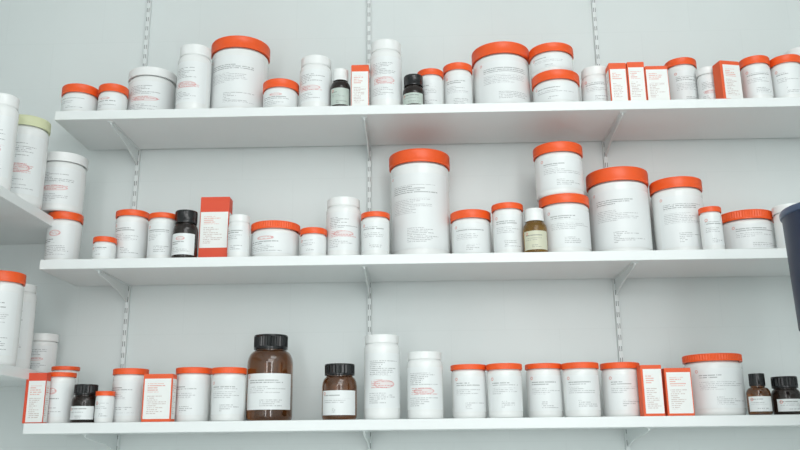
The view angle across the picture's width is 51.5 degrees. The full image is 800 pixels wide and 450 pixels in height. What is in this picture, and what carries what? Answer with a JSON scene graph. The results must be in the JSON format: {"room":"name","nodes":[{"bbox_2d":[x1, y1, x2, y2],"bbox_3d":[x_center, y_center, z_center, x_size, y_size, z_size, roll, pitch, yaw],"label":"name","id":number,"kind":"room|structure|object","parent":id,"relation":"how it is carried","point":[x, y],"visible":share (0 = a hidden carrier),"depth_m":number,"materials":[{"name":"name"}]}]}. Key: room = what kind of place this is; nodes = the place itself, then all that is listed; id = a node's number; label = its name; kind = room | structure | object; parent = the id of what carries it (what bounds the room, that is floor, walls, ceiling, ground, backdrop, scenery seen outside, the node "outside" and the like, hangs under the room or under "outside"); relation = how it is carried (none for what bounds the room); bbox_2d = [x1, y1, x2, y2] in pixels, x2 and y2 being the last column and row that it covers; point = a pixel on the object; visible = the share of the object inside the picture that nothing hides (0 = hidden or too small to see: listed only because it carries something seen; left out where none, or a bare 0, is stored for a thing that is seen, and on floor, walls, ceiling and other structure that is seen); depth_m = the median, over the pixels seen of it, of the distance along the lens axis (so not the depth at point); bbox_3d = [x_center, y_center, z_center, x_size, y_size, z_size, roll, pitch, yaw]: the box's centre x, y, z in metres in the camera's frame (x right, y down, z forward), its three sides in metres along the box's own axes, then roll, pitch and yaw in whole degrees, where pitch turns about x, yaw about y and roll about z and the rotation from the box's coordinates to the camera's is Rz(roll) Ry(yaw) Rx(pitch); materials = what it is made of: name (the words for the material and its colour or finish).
{"room":"pharmacy","nodes":[
{"label":"pharmacy","id":0,"kind":"room"},
{"bbox_2d":[0,0,799,449],"bbox_3d":[0.026,0.423,2.008,2.560,2.800,0.100,-1,-15,1],"label":"wall","id":1,"kind":"structure","parent":0,"point":[46,46],"depth_m":2.08,"materials":[{"name":"white paint"}]},
{"bbox_2d":[117,0,151,449],"bbox_3d":[-0.668,-0.054,2.092,0.010,1.460,0.012,-1,-15,1],"label":"wall rail","id":2,"kind":"object","parent":1,"relation":"attached to","point":[149,2],"visible":0.51,"depth_m":2.09,"materials":[{"name":"white metal"}]},
{"bbox_2d":[84,434,119,449],"bbox_3d":[-0.665,0.485,1.844,0.014,0.040,0.194,-1,-15,1],"label":"shelf bracket","id":3,"kind":"object","parent":2,"relation":"attached to","point":[110,440],"visible":1,"depth_m":1.87,"materials":[{"name":"white metal"}]},
{"bbox_2d":[95,270,129,301],"bbox_3d":[-0.668,0.144,1.933,0.014,0.040,0.194,-1,-15,1],"label":"shelf bracket","id":4,"kind":"object","parent":2,"relation":"attached to","point":[120,286],"visible":1,"depth_m":1.95,"materials":[{"name":"white metal"}]},
{"bbox_2d":[108,121,139,164],"bbox_3d":[-0.672,-0.198,2.023,0.014,0.040,0.194,-1,-15,1],"label":"shelf bracket","id":5,"kind":"object","parent":2,"relation":"attached to","point":[130,145],"visible":1,"depth_m":2.04,"materials":[{"name":"white metal"}]},
{"bbox_2d":[367,0,371,449],"bbox_3d":[-0.077,-0.063,2.080,0.010,1.460,0.012,-1,-15,1],"label":"wall rail","id":6,"kind":"object","parent":1,"relation":"attached to","point":[369,300],"visible":0.43,"depth_m":2.08,"materials":[{"name":"white metal"}]},
{"bbox_2d":[361,116,371,159],"bbox_3d":[-0.081,-0.207,2.011,0.014,0.040,0.194,-1,-15,1],"label":"shelf bracket","id":7,"kind":"object","parent":6,"relation":"attached to","point":[364,119],"visible":1,"depth_m":2.01,"materials":[{"name":"white metal"}]},
{"bbox_2d":[361,266,371,297],"bbox_3d":[-0.077,0.134,1.922,0.014,0.040,0.194,-1,-15,1],"label":"shelf bracket","id":8,"kind":"object","parent":6,"relation":"attached to","point":[365,270],"visible":1,"depth_m":1.92,"materials":[{"name":"white metal"}]},
{"bbox_2d":[361,430,371,448],"bbox_3d":[-0.073,0.475,1.832,0.014,0.040,0.194,-1,-15,1],"label":"shelf bracket","id":9,"kind":"object","parent":6,"relation":"attached to","point":[366,433],"visible":1,"depth_m":1.83,"materials":[{"name":"white metal"}]},
{"bbox_2d":[23,414,799,434],"bbox_3d":[0.204,0.439,1.828,1.991,0.022,0.207,-1,-15,1],"label":"shelf board","id":10,"kind":"object","parent":1,"relation":"attached to","point":[707,421],"visible":1,"depth_m":1.73,"materials":[{"name":"white laminate"}]},
{"bbox_2d":[22,373,50,422],"bbox_3d":[-0.780,0.372,1.783,0.045,0.106,0.023,-1,-15,1],"label":"carton","id":11,"kind":"object","parent":10,"relation":"on","point":[37,390],"visible":0.84,"depth_m":1.77,"materials":[{"name":"white cardboard"}]},
{"bbox_2d":[47,372,76,422],"bbox_3d":[-0.748,0.381,1.825,0.061,0.109,0.061,-1,-15,1],"label":"plastic jar","id":12,"kind":"object","parent":10,"relation":"on","point":[61,395],"visible":0.8,"depth_m":1.80,"materials":[{"name":"white plastic"}]},
{"bbox_2d":[51,366,79,383],"bbox_3d":[-0.765,0.388,1.887,0.061,0.128,0.061,-1,-15,1],"label":"plastic jar","id":13,"kind":"object","parent":10,"relation":"on","point":[73,369],"visible":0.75,"depth_m":1.88,"materials":[{"name":"plastic"}]},
{"bbox_2d":[70,384,98,422],"bbox_3d":[-0.683,0.388,1.801,0.056,0.081,0.056,-1,-15,1],"label":"glass bottle","id":14,"kind":"object","parent":10,"relation":"on","point":[82,410],"visible":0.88,"depth_m":1.78,"materials":[{"name":"black glass"}]},
{"bbox_2d":[94,391,115,422],"bbox_3d":[-0.635,0.391,1.784,0.040,0.066,0.040,-1,-15,1],"label":"plastic jar","id":15,"kind":"object","parent":10,"relation":"on","point":[104,402],"visible":0.98,"depth_m":1.77,"materials":[{"name":"white plastic"}]},
{"bbox_2d":[112,368,148,421],"bbox_3d":[-0.599,0.379,1.837,0.077,0.116,0.077,-1,-15,1],"label":"plastic jar","id":16,"kind":"object","parent":10,"relation":"on","point":[128,383],"visible":0.79,"depth_m":1.81,"materials":[{"name":"white plastic"}]},
{"bbox_2d":[141,374,176,421],"bbox_3d":[-0.517,0.372,1.782,0.063,0.100,0.033,-1,-15,1],"label":"carton","id":17,"kind":"object","parent":10,"relation":"on","point":[159,390],"visible":0.94,"depth_m":1.77,"materials":[{"name":"white cardboard"}]},
{"bbox_2d":[175,367,211,421],"bbox_3d":[-0.456,0.375,1.829,0.079,0.116,0.079,-1,-15,1],"label":"plastic jar","id":18,"kind":"object","parent":10,"relation":"on","point":[193,389],"visible":0.9,"depth_m":1.80,"materials":[{"name":"white plastic"}]},
{"bbox_2d":[211,367,246,420],"bbox_3d":[-0.372,0.369,1.802,0.076,0.113,0.076,-1,-15,1],"label":"plastic jar","id":19,"kind":"object","parent":10,"relation":"on","point":[228,392],"visible":0.93,"depth_m":1.77,"materials":[{"name":"white plastic"}]},
{"bbox_2d":[245,334,292,420],"bbox_3d":[-0.289,0.340,1.843,0.102,0.188,0.102,-1,-15,1],"label":"glass bottle","id":20,"kind":"object","parent":10,"relation":"on","point":[269,386],"visible":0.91,"depth_m":1.80,"materials":[{"name":"brown glass"}]},
{"bbox_2d":[322,363,356,419],"bbox_3d":[-0.131,0.362,1.798,0.076,0.118,0.076,-1,-15,1],"label":"glass bottle","id":21,"kind":"object","parent":10,"relation":"on","point":[339,386],"visible":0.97,"depth_m":1.77,"materials":[{"name":"brown glass"}]},
{"bbox_2d":[364,334,399,418],"bbox_3d":[-0.039,0.332,1.805,0.078,0.179,0.078,-1,-15,1],"label":"plastic jar","id":22,"kind":"object","parent":10,"relation":"on","point":[381,351],"visible":0.94,"depth_m":1.77,"materials":[{"name":"white plastic"}]},
{"bbox_2d":[407,351,443,418],"bbox_3d":[0.054,0.348,1.799,0.078,0.142,0.078,-1,-15,1],"label":"plastic jar","id":23,"kind":"object","parent":10,"relation":"on","point":[424,368],"visible":0.96,"depth_m":1.77,"materials":[{"name":"white plastic"}]},
{"bbox_2d":[450,364,486,417],"bbox_3d":[0.151,0.365,1.814,0.078,0.115,0.078,-1,-15,1],"label":"plastic jar","id":24,"kind":"object","parent":10,"relation":"on","point":[468,381],"visible":0.9,"depth_m":1.78,"materials":[{"name":"white plastic"}]},
{"bbox_2d":[486,363,522,417],"bbox_3d":[0.227,0.359,1.792,0.077,0.114,0.077,-1,-15,1],"label":"plastic jar","id":25,"kind":"object","parent":10,"relation":"on","point":[504,380],"visible":0.93,"depth_m":1.76,"materials":[{"name":"white plastic"}]},
{"bbox_2d":[525,363,563,417],"bbox_3d":[0.317,0.365,1.821,0.081,0.116,0.081,-1,-15,1],"label":"plastic jar","id":26,"kind":"object","parent":10,"relation":"on","point":[543,380],"visible":0.85,"depth_m":1.79,"materials":[{"name":"white plastic"}]},
{"bbox_2d":[561,362,600,416],"bbox_3d":[0.391,0.356,1.789,0.079,0.114,0.079,-1,-15,1],"label":"plastic jar","id":27,"kind":"object","parent":10,"relation":"on","point":[581,388],"visible":0.97,"depth_m":1.76,"materials":[{"name":"white plastic"}]},
{"bbox_2d":[600,362,639,416],"bbox_3d":[0.484,0.361,1.813,0.085,0.115,0.085,-1,-15,1],"label":"plastic jar","id":28,"kind":"object","parent":10,"relation":"on","point":[619,379],"visible":0.83,"depth_m":1.78,"materials":[{"name":"white plastic"}]},
{"bbox_2d":[636,365,664,415],"bbox_3d":[0.532,0.352,1.762,0.044,0.106,0.033,-1,-15,1],"label":"carton","id":29,"kind":"object","parent":10,"relation":"on","point":[649,377],"visible":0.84,"depth_m":1.75,"materials":[{"name":"white cardboard"}]},
{"bbox_2d":[661,368,694,415],"bbox_3d":[0.588,0.354,1.760,0.056,0.099,0.033,-1,-15,1],"label":"carton","id":30,"kind":"object","parent":10,"relation":"on","point":[677,382],"visible":0.81,"depth_m":1.75,"materials":[{"name":"white cardboard"}]},
{"bbox_2d":[682,353,746,415],"bbox_3d":[0.688,0.352,1.816,0.124,0.130,0.124,-1,-15,1],"label":"plastic jar","id":31,"kind":"object","parent":10,"relation":"on","point":[718,388],"visible":0.89,"depth_m":1.77,"materials":[{"name":"white plastic"}]},
{"bbox_2d":[746,373,772,414],"bbox_3d":[0.762,0.360,1.764,0.049,0.086,0.049,-1,-15,1],"label":"glass bottle","id":32,"kind":"object","parent":10,"relation":"on","point":[759,401],"visible":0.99,"depth_m":1.75,"materials":[{"name":"brown glass"}]},
{"bbox_2d":[770,376,799,414],"bbox_3d":[0.822,0.364,1.767,0.060,0.079,0.060,-1,-15,1],"label":"glass bottle","id":33,"kind":"object","parent":10,"relation":"on","point":[785,395],"visible":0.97,"depth_m":1.75,"materials":[{"name":"black glass"}]},
{"bbox_2d":[39,248,789,285],"bbox_3d":[0.200,0.098,1.917,1.991,0.022,0.207,-1,-15,1],"label":"shelf board","id":34,"kind":"object","parent":1,"relation":"attached to","point":[773,261],"visible":1,"depth_m":1.85,"materials":[{"name":"white laminate"}]},
{"bbox_2d":[44,211,83,259],"bbox_3d":[-0.786,0.038,1.940,0.080,0.125,0.080,-1,-15,1],"label":"plastic jar","id":35,"kind":"object","parent":34,"relation":"on","point":[63,239],"visible":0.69,"depth_m":1.91,"materials":[{"name":"white plastic"}]},
{"bbox_2d":[41,151,87,214],"bbox_3d":[-0.805,-0.090,1.974,0.110,0.142,0.110,-1,-15,1],"label":"plastic jar","id":36,"kind":"object","parent":35,"relation":"on","point":[66,172],"visible":0.7,"depth_m":1.93,"materials":[{"name":"white plastic"}]},
{"bbox_2d":[92,236,116,258],"bbox_3d":[-0.669,0.057,1.878,0.052,0.054,0.052,-1,-15,1],"label":"plastic jar","id":37,"kind":"object","parent":34,"relation":"on","point":[104,247],"visible":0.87,"depth_m":1.86,"materials":[{"name":"white plastic"}]},
{"bbox_2d":[115,209,148,258],"bbox_3d":[-0.627,0.034,1.937,0.076,0.127,0.076,-1,-15,1],"label":"plastic jar","id":38,"kind":"object","parent":34,"relation":"on","point":[131,227],"visible":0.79,"depth_m":1.91,"materials":[{"name":"white plastic"}]},
{"bbox_2d":[147,212,174,257],"bbox_3d":[-0.546,0.033,1.908,0.066,0.113,0.066,-1,-15,1],"label":"plastic jar","id":39,"kind":"object","parent":34,"relation":"on","point":[161,224],"visible":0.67,"depth_m":1.88,"materials":[{"name":"white plastic"}]},
{"bbox_2d":[171,209,197,257],"bbox_3d":[-0.487,0.026,1.885,0.057,0.114,0.057,-1,-15,1],"label":"glass bottle","id":40,"kind":"object","parent":34,"relation":"on","point":[185,230],"visible":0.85,"depth_m":1.86,"materials":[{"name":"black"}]},
{"bbox_2d":[198,197,232,256],"bbox_3d":[-0.423,0.012,1.905,0.068,0.150,0.033,-1,-15,1],"label":"carton","id":41,"kind":"object","parent":34,"relation":"on","point":[215,212],"visible":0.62,"depth_m":1.89,"materials":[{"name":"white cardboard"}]},
{"bbox_2d":[227,214,249,256],"bbox_3d":[-0.364,0.030,1.877,0.049,0.100,0.050,-1,-15,1],"label":"plastic jar","id":42,"kind":"object","parent":34,"relation":"on","point":[238,245],"visible":0.94,"depth_m":1.86,"materials":[{"name":"white plastic"}]},
{"bbox_2d":[251,220,299,255],"bbox_3d":[-0.286,0.044,1.904,0.113,0.085,0.113,-1,-15,1],"label":"plastic jar","id":43,"kind":"object","parent":34,"relation":"on","point":[269,237],"visible":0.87,"depth_m":1.86,"materials":[{"name":"white plastic"}]},
{"bbox_2d":[300,227,326,255],"bbox_3d":[-0.196,0.045,1.875,0.061,0.067,0.061,-1,-15,1],"label":"plastic jar","id":44,"kind":"object","parent":34,"relation":"on","point":[313,241],"visible":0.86,"depth_m":1.85,"materials":[{"name":"white plastic"}]},
{"bbox_2d":[326,196,360,254],"bbox_3d":[-0.130,0.014,1.914,0.080,0.145,0.081,-1,-15,1],"label":"plastic jar","id":45,"kind":"object","parent":34,"relation":"on","point":[343,214],"visible":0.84,"depth_m":1.88,"materials":[{"name":"white plastic"}]},
{"bbox_2d":[361,211,389,254],"bbox_3d":[-0.056,0.026,1.879,0.066,0.102,0.066,-1,-15,1],"label":"plastic jar","id":46,"kind":"object","parent":34,"relation":"on","point":[375,224],"visible":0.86,"depth_m":1.85,"materials":[{"name":"white plastic"}]},
{"bbox_2d":[389,148,450,253],"bbox_3d":[0.048,-0.033,1.984,0.147,0.267,0.147,-1,-15,1],"label":"plastic jar","id":47,"kind":"object","parent":34,"relation":"on","point":[419,177],"visible":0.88,"depth_m":1.93,"materials":[{"name":"white plastic"}]},
{"bbox_2d":[450,209,490,252],"bbox_3d":[0.166,0.031,1.931,0.095,0.115,0.095,-1,-15,1],"label":"plastic jar","id":48,"kind":"object","parent":34,"relation":"on","point":[470,228],"visible":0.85,"depth_m":1.90,"materials":[{"name":"white plastic"}]},
{"bbox_2d":[491,202,523,252],"bbox_3d":[0.248,0.017,1.900,0.072,0.124,0.072,-1,-15,1],"label":"plastic jar","id":49,"kind":"object","parent":34,"relation":"on","point":[507,217],"visible":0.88,"depth_m":1.87,"materials":[{"name":"white plastic"}]},
{"bbox_2d":[523,208,547,251],"bbox_3d":[0.304,0.017,1.867,0.054,0.105,0.054,-1,-15,1],"label":"glass bottle","id":50,"kind":"object","parent":34,"relation":"on","point":[535,239],"visible":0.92,"depth_m":1.85,"materials":[{"name":"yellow glass"}]},
{"bbox_2d":[539,193,591,251],"bbox_3d":[0.380,0.009,1.908,0.115,0.139,0.115,-1,-15,1],"label":"plastic jar","id":51,"kind":"object","parent":34,"relation":"on","point":[566,215],"visible":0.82,"depth_m":1.86,"materials":[{"name":"white plastic"}]},
{"bbox_2d":[533,141,583,201],"bbox_3d":[0.372,-0.118,1.942,0.115,0.125,0.115,-1,-15,1],"label":"plastic jar","id":52,"kind":"object","parent":51,"relation":"on","point":[558,166],"visible":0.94,"depth_m":1.90,"materials":[{"name":"white plastic"}]},
{"bbox_2d":[586,166,652,250],"bbox_3d":[0.521,-0.015,1.967,0.145,0.214,0.145,-1,-15,1],"label":"plastic jar","id":53,"kind":"object","parent":34,"relation":"on","point":[619,209],"visible":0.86,"depth_m":1.92,"materials":[{"name":"white plastic"}]},
{"bbox_2d":[649,176,702,249],"bbox_3d":[0.652,-0.008,1.943,0.119,0.186,0.119,-1,-15,1],"label":"plastic jar","id":54,"kind":"object","parent":34,"relation":"on","point":[676,201],"visible":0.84,"depth_m":1.90,"materials":[{"name":"white plastic"}]},
{"bbox_2d":[698,206,724,249],"bbox_3d":[0.697,0.013,1.857,0.049,0.101,0.049,-1,-15,1],"label":"plastic jar","id":55,"kind":"object","parent":34,"relation":"on","point":[710,219],"visible":0.91,"depth_m":1.84,"materials":[{"name":"white plastic"}]},
{"bbox_2d":[721,209,776,248],"bbox_3d":[0.806,0.029,1.929,0.125,0.103,0.125,-1,-15,1],"label":"plastic jar","id":56,"kind":"object","parent":34,"relation":"on","point":[747,228],"visible":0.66,"depth_m":1.88,"materials":[{"name":"white plastic"}]},
{"bbox_2d":[771,203,795,247],"bbox_3d":[0.878,0.010,1.863,0.069,0.105,0.069,-1,-15,1],"label":"plastic jar","id":57,"kind":"object","parent":34,"relation":"on","point":[779,234],"visible":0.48,"depth_m":1.85,"materials":[{"name":"white plastic"}]},
{"bbox_2d":[54,97,799,149],"bbox_3d":[0.196,-0.244,2.007,1.991,0.022,0.207,-1,-15,1],"label":"shelf board","id":58,"kind":"object","parent":1,"relation":"attached to","point":[735,118],"visible":1,"depth_m":1.97,"materials":[{"name":"white laminate"}]},
{"bbox_2d":[60,83,98,110],"bbox_3d":[-0.767,-0.288,1.989,0.086,0.074,0.086,-1,-15,1],"label":"plastic jar","id":59,"kind":"object","parent":58,"relation":"on","point":[75,96],"visible":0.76,"depth_m":1.96,"materials":[{"name":"white plastic"}]},
{"bbox_2d":[97,83,128,110],"bbox_3d":[-0.685,-0.291,1.979,0.069,0.073,0.069,-1,-15,1],"label":"plastic jar","id":60,"kind":"object","parent":58,"relation":"on","point":[112,96],"visible":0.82,"depth_m":1.95,"materials":[{"name":"white plastic"}]},
{"bbox_2d":[127,66,176,109],"bbox_3d":[-0.612,-0.305,2.042,0.115,0.132,0.115,-1,-15,1],"label":"plastic jar","id":61,"kind":"object","parent":58,"relation":"on","point":[150,87],"visible":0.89,"depth_m":2.00,"materials":[{"name":"white plastic"}]},
{"bbox_2d":[175,44,211,108],"bbox_3d":[-0.495,-0.340,1.993,0.079,0.172,0.079,-1,-15,1],"label":"plastic jar","id":62,"kind":"object","parent":58,"relation":"on","point":[193,89],"visible":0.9,"depth_m":1.96,"materials":[{"name":"white plastic"}]},
{"bbox_2d":[210,35,269,107],"bbox_3d":[-0.397,-0.343,2.053,0.144,0.204,0.145,-1,-15,1],"label":"plastic jar","id":63,"kind":"object","parent":58,"relation":"on","point":[240,64],"visible":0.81,"depth_m":2.00,"materials":[{"name":"white plastic"}]},
{"bbox_2d":[263,78,298,106],"bbox_3d":[-0.284,-0.297,1.980,0.086,0.077,0.086,-1,-15,1],"label":"plastic jar","id":64,"kind":"object","parent":58,"relation":"on","point":[277,92],"visible":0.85,"depth_m":1.95,"materials":[{"name":"white plastic"}]},
{"bbox_2d":[299,55,331,106],"bbox_3d":[-0.201,-0.328,1.984,0.077,0.138,0.077,-1,-15,1],"label":"plastic jar","id":65,"kind":"object","parent":58,"relation":"on","point":[315,73],"visible":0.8,"depth_m":1.95,"materials":[{"name":"white plastic"}]},
{"bbox_2d":[330,68,349,105],"bbox_3d":[-0.141,-0.316,1.962,0.047,0.102,0.048,-1,-15,1],"label":"glass bottle","id":66,"kind":"object","parent":58,"relation":"on","point":[340,88],"visible":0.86,"depth_m":1.94,"materials":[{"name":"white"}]},
{"bbox_2d":[351,65,369,105],"bbox_3d":[-0.093,-0.321,1.954,0.042,0.106,0.033,-1,-15,1],"label":"carton","id":67,"kind":"object","parent":58,"relation":"on","point":[360,74],"visible":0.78,"depth_m":1.94,"materials":[{"name":"white cardboard"}]},
{"bbox_2d":[370,39,401,104],"bbox_3d":[-0.033,-0.349,1.986,0.077,0.176,0.077,-1,-15,1],"label":"plastic jar","id":68,"kind":"object","parent":58,"relation":"on","point":[385,59],"visible":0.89,"depth_m":1.96,"materials":[{"name":"white plastic"}]},
{"bbox_2d":[403,74,424,104],"bbox_3d":[0.032,-0.309,1.958,0.052,0.083,0.052,-1,-15,1],"label":"glass bottle","id":69,"kind":"object","parent":58,"relation":"on","point":[413,92],"visible":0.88,"depth_m":1.94,"materials":[{"name":"black glass"}]},
{"bbox_2d":[417,68,443,103],"bbox_3d":[0.074,-0.313,2.002,0.064,0.112,0.064,-1,-15,1],"label":"plastic jar","id":70,"kind":"object","parent":58,"relation":"on","point":[433,78],"visible":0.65,"depth_m":1.98,"materials":[{"name":"white plastic"}]},
{"bbox_2d":[443,62,472,103],"bbox_3d":[0.142,-0.320,2.018,0.072,0.132,0.072,-1,-15,1],"label":"plastic jar","id":71,"kind":"object","parent":58,"relation":"on","point":[458,89],"visible":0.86,"depth_m":1.99,"materials":[{"name":"white plastic"}]},
{"bbox_2d":[472,41,530,102],"bbox_3d":[0.249,-0.339,2.035,0.142,0.174,0.142,-1,-15,1],"label":"plastic jar","id":72,"kind":"object","parent":58,"relation":"on","point":[500,68],"visible":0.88,"depth_m":1.98,"materials":[{"name":"white plastic"}]},
{"bbox_2d":[531,69,579,101],"bbox_3d":[0.373,-0.309,1.981,0.113,0.086,0.113,-1,-15,1],"label":"plastic jar","id":73,"kind":"object","parent":58,"relation":"on","point":[555,85],"visible":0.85,"depth_m":1.94,"materials":[{"name":"white plastic"}]},
{"bbox_2d":[529,42,573,79],"bbox_3d":[0.365,-0.385,2.001,0.106,0.071,0.106,-1,-15,1],"label":"plastic jar","id":74,"kind":"object","parent":73,"relation":"on","point":[543,57],"visible":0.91,"depth_m":1.96,"materials":[{"name":"white plastic"}]},
{"bbox_2d":[581,65,607,100],"bbox_3d":[0.471,-0.319,1.990,0.069,0.108,0.069,-1,-15,1],"label":"plastic jar","id":75,"kind":"object","parent":58,"relation":"on","point":[593,78],"visible":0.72,"depth_m":1.97,"materials":[{"name":"white plastic"}]},
{"bbox_2d":[605,63,628,100],"bbox_3d":[0.508,-0.327,1.941,0.042,0.098,0.033,-1,-15,1],"label":"carton","id":76,"kind":"object","parent":58,"relation":"on","point":[616,74],"visible":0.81,"depth_m":1.93,"materials":[{"name":"white cardboard"}]},
{"bbox_2d":[626,62,646,99],"bbox_3d":[0.550,-0.328,1.940,0.041,0.100,0.033,-1,-15,1],"label":"carton","id":77,"kind":"object","parent":58,"relation":"on","point":[635,71],"visible":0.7,"depth_m":1.93,"materials":[{"name":"white cardboard"}]},
{"bbox_2d":[644,66,670,99],"bbox_3d":[0.598,-0.324,1.941,0.053,0.090,0.033,-1,-15,1],"label":"carton","id":78,"kind":"object","parent":58,"relation":"on","point":[656,77],"visible":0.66,"depth_m":1.93,"materials":[{"name":"white cardboard"}]},
{"bbox_2d":[664,57,698,99],"bbox_3d":[0.692,-0.329,2.031,0.075,0.144,0.075,-1,-15,1],"label":"plastic jar","id":79,"kind":"object","parent":58,"relation":"on","point":[681,70],"visible":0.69,"depth_m":2.01,"materials":[{"name":"white plastic"}]},
{"bbox_2d":[696,66,715,98],"bbox_3d":[0.738,-0.321,1.982,0.051,0.103,0.051,-1,-15,1],"label":"plastic jar","id":80,"kind":"object","parent":58,"relation":"on","point":[704,75],"visible":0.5,"depth_m":1.97,"materials":[{"name":"white plastic"}]},
{"bbox_2d":[712,60,742,98],"bbox_3d":[0.764,-0.331,1.936,0.050,0.098,0.033,2,-15,-10],"label":"carton","id":81,"kind":"object","parent":58,"relation":"on","point":[726,74],"visible":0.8,"depth_m":1.92,"materials":[{"name":"white cardboard"}]},
{"bbox_2d":[739,55,773,97],"bbox_3d":[0.839,-0.334,1.954,0.068,0.112,0.068,-1,-15,1],"label":"plastic jar","id":82,"kind":"object","parent":58,"relation":"on","point":[756,81],"visible":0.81,"depth_m":1.93,"materials":[{"name":"white plastic"}]},
{"bbox_2d":[770,54,799,97],"bbox_3d":[0.913,-0.335,1.956,0.074,0.113,0.074,-1,-15,1],"label":"plastic jar","id":83,"kind":"object","parent":58,"relation":"on","point":[784,69],"visible":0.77,"depth_m":1.93,"materials":[{"name":"white plastic"}]},
{"bbox_2d":[784,47,799,55],"bbox_3d":[1.004,-0.345,2.068,0.070,0.187,0.070,-1,-15,1],"label":"plastic jar","id":84,"kind":"object","parent":58,"relation":"on","point":[796,50],"visible":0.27,"depth_m":2.06,"materials":[{"name":"white plastic"}]},
{"bbox_2d":[591,0,630,449],"bbox_3d":[0.519,-0.073,2.069,0.010,1.460,0.012,-1,-15,1],"label":"wall rail","id":85,"kind":"object","parent":1,"relation":"attached to","point":[593,3],"visible":0.44,"depth_m":2.00,"materials":[{"name":"white metal"}]},
{"bbox_2d":[602,112,625,155],"bbox_3d":[0.516,-0.217,2.000,0.014,0.040,0.194,-1,-15,1],"label":"shelf bracket","id":86,"kind":"object","parent":85,"relation":"attached to","point":[608,138],"visible":1,"depth_m":2.02,"materials":[{"name":"white metal"}]},
{"bbox_2d":[613,262,638,294],"bbox_3d":[0.519,0.124,1.910,0.014,0.040,0.194,-1,-15,1],"label":"shelf bracket","id":87,"kind":"object","parent":85,"relation":"attached to","point":[622,276],"visible":1,"depth_m":1.93,"materials":[{"name":"white metal"}]},
{"bbox_2d":[626,427,652,446],"bbox_3d":[0.523,0.466,1.821,0.014,0.040,0.194,-1,-15,1],"label":"shelf bracket","id":88,"kind":"object","parent":85,"relation":"attached to","point":[632,433],"visible":0.92,"depth_m":1.84,"materials":[{"name":"white metal"}]},
{"bbox_3d":[-1.246,-0.026,0.243,0.100,2.800,3.600,-1,-15,1],"label":"wall","id":89,"kind":"structure","parent":0,"visible":0},
{"bbox_2d":[0,364,46,386],"bbox_3d":[-0.986,0.238,1.460,0.362,0.022,1.099,-1,-15,1],"label":"shelf board","id":90,"kind":"object","parent":89,"relation":"attached to","point":[10,376],"visible":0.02,"depth_m":1.76,"materials":[{"name":"white laminate"}]},
{"bbox_2d":[0,270,25,365],"bbox_3d":[-0.854,0.202,1.766,0.089,0.199,0.089,-1,-15,1],"label":"plastic jar","id":91,"kind":"object","parent":90,"relation":"on","point":[12,284],"visible":0.92,"depth_m":1.75,"materials":[{"name":"white plastic"}]},
{"bbox_2d":[15,284,36,368],"bbox_3d":[-0.862,0.233,1.872,0.066,0.194,0.066,-1,-15,1],"label":"plastic jar","id":92,"kind":"object","parent":90,"relation":"on","point":[24,352],"visible":0.38,"depth_m":1.86,"materials":[{"name":"white plastic"}]},
{"bbox_2d":[30,333,58,372],"bbox_3d":[-0.843,0.306,1.956,0.066,0.094,0.066,-1,-15,1],"label":"plastic jar","id":93,"kind":"object","parent":90,"relation":"on","point":[44,345],"visible":0.66,"depth_m":1.93,"materials":[{"name":"white plastic"}]},
{"bbox_2d":[0,185,81,244],"bbox_3d":[-0.990,-0.101,1.549,0.362,0.022,1.099,-1,-15,1],"label":"shelf board","id":94,"kind":"object","parent":89,"relation":"attached to","point":[21,222],"visible":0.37,"depth_m":1.88,"materials":[{"name":"white laminate"}]},
{"bbox_2d":[0,93,19,190],"bbox_3d":[-0.847,-0.170,1.750,0.067,0.210,0.068,-1,-15,1],"label":"plastic jar","id":95,"kind":"object","parent":94,"relation":"on","point":[9,104],"visible":0.94,"depth_m":1.74,"materials":[{"name":"white plastic"}]},
{"bbox_2d":[11,114,50,209],"bbox_3d":[-0.849,-0.135,1.870,0.099,0.205,0.099,-1,-15,1],"label":"plastic jar","id":96,"kind":"object","parent":94,"relation":"on","point":[33,133],"visible":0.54,"depth_m":1.84,"materials":[{"name":"white plastic"}]},
{"bbox_3d":[1.213,-0.065,0.195,0.100,2.800,3.600,-1,-15,1],"label":"wall","id":97,"kind":"structure","parent":0,"visible":0},
{"bbox_3d":[0.953,0.154,1.282,0.466,0.022,0.400,-1,-15,1],"label":"shelf board","id":98,"kind":"object","parent":97,"relation":"attached to","visible":0},
{"bbox_2d":[779,202,799,330],"bbox_3d":[0.776,0.073,1.431,0.200,0.213,0.200,-1,-15,1],"label":"plastic tub","id":99,"kind":"object","parent":98,"relation":"on","point":[789,217],"visible":1,"depth_m":1.44,"materials":[{"name":"blue plastic"}]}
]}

